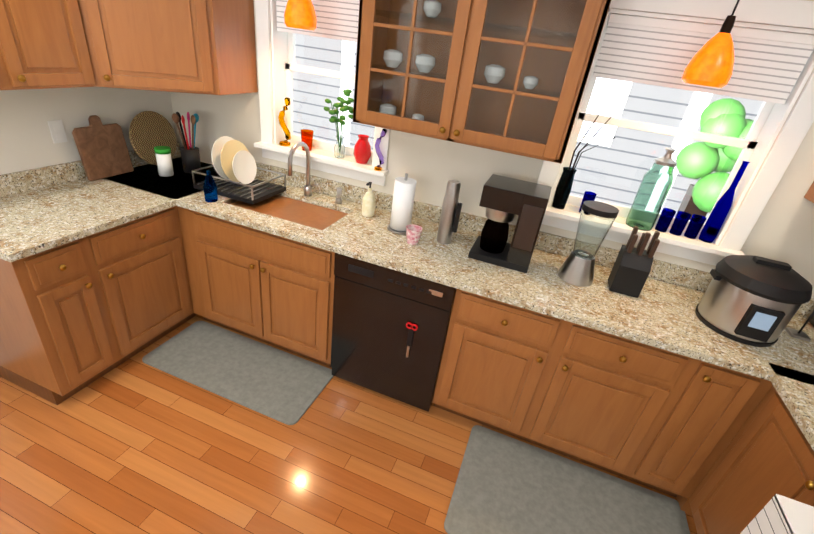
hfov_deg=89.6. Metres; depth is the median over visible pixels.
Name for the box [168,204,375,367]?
base cabinet
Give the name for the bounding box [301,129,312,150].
glass tumbler
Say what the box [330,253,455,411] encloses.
dishwasher
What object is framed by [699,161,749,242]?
bottle
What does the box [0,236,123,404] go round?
base cabinet
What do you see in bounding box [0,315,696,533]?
floor
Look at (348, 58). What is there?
siding
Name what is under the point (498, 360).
base cabinet
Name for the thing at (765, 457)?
base cabinet
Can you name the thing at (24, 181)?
backsplash
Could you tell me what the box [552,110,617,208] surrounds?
vase
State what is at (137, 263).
base cabinet
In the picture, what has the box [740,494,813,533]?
range oven
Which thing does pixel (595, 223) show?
blender
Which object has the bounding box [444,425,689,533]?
floor mat
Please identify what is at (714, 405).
base cabinet
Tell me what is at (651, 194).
bottle
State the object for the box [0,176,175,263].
countertop
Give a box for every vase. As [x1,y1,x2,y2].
[353,134,370,163]
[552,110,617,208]
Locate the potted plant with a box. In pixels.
[324,89,353,158]
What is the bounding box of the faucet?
[288,142,317,195]
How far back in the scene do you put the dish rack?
2.46 m
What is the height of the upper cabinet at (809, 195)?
0.775 m
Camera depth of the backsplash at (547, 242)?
2.36 m
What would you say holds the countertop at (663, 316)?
on the base cabinet at (271, 288)
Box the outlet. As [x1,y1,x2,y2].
[47,120,67,143]
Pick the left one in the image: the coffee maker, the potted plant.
the potted plant
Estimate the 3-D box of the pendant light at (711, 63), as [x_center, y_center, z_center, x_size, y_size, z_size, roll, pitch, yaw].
[1.199,-0.951,1.492,0.160,0.535,0.160,16,29,15]
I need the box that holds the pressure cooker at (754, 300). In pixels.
[695,255,811,346]
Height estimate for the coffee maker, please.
0.385 m
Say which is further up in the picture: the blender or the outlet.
the outlet
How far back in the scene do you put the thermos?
2.13 m
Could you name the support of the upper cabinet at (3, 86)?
attached to the wall at (26, 142)
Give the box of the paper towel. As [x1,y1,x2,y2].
[387,173,416,234]
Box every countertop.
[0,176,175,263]
[100,156,813,383]
[768,376,813,455]
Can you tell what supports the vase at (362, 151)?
on the window at (337, 19)
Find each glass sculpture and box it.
[278,97,290,145]
[374,129,386,170]
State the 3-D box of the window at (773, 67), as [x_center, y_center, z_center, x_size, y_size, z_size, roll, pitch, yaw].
[1.215,-0.630,1.938,1.025,1.100,0.250,16,29,15]
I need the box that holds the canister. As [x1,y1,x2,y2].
[154,146,173,176]
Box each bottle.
[203,171,217,202]
[626,147,676,230]
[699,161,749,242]
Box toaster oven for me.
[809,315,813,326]
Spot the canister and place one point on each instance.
(164, 160)
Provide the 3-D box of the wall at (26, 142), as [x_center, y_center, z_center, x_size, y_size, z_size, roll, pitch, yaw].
[-2.712,-0.004,0.256,0.120,2.750,6.360,16,29,15]
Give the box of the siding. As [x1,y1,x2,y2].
[293,34,763,221]
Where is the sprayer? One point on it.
(338, 200)
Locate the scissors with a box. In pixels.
[406,322,417,357]
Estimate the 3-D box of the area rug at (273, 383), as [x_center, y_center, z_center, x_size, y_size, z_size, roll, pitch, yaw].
[-1.007,0.598,2.473,1.060,0.014,0.458,16,29,15]
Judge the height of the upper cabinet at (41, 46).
0.775 m
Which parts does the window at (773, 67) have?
blue glass, blue glass, blue glass, blue glass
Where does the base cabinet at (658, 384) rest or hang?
on the floor
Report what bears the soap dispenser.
on the countertop at (663, 316)
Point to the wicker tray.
(149, 131)
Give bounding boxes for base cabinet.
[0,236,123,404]
[92,212,183,361]
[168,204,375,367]
[432,292,571,439]
[525,324,699,480]
[632,364,767,505]
[680,384,813,533]
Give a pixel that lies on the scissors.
(410, 336)
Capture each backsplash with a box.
[0,142,179,195]
[255,161,813,316]
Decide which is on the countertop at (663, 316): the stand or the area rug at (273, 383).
the stand
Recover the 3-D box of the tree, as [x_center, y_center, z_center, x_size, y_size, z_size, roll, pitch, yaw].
[2.157,0.029,3.433,0.503,2.676,0.509,16,29,15]
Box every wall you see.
[0,87,115,174]
[108,0,813,297]
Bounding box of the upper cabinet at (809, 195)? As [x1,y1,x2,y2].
[804,181,813,202]
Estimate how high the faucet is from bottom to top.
0.347 m
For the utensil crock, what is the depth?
2.64 m
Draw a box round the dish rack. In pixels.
[191,165,285,203]
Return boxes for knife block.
[608,226,659,297]
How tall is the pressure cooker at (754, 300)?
0.325 m
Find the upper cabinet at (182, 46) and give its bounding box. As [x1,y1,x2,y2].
[72,0,257,94]
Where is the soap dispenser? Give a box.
[362,182,375,216]
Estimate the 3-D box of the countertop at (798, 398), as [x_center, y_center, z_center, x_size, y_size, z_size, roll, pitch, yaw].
[1.658,0.606,1.286,0.738,0.035,0.574,16,29,15]
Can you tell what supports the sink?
in the countertop at (663, 316)
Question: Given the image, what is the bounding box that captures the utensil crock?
[172,112,201,172]
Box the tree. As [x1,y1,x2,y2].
[675,98,753,218]
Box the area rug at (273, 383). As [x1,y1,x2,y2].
[142,321,332,424]
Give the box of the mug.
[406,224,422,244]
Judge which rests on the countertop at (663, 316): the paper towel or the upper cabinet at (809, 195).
the paper towel
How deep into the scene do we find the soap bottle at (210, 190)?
2.28 m
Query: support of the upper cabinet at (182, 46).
attached to the wall at (26, 142)
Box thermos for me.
[436,180,461,243]
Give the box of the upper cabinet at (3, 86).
[0,72,7,89]
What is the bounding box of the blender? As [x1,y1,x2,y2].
[558,200,618,286]
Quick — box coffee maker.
[468,174,551,272]
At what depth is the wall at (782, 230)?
2.33 m
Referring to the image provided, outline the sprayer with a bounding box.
[335,187,341,203]
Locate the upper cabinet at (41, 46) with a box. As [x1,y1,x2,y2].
[0,0,91,89]
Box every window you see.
[254,0,390,185]
[537,0,813,265]
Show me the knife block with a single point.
(630, 272)
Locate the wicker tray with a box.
[129,111,176,164]
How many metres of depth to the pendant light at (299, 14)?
2.01 m
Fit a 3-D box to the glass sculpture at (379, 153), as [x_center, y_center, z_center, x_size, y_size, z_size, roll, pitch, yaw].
[-0.158,-0.679,2.370,0.065,0.239,0.047,16,29,15]
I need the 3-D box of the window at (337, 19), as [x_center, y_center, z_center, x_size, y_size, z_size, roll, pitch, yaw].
[-0.459,-1.116,2.398,0.915,1.100,0.250,16,29,15]
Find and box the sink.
[224,192,351,227]
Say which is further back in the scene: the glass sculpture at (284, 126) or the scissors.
the glass sculpture at (284, 126)
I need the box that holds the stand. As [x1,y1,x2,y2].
[785,311,813,341]
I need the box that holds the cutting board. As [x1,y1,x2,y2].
[72,115,133,180]
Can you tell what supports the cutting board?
on the countertop at (663, 316)
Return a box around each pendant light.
[284,0,316,30]
[682,0,739,87]

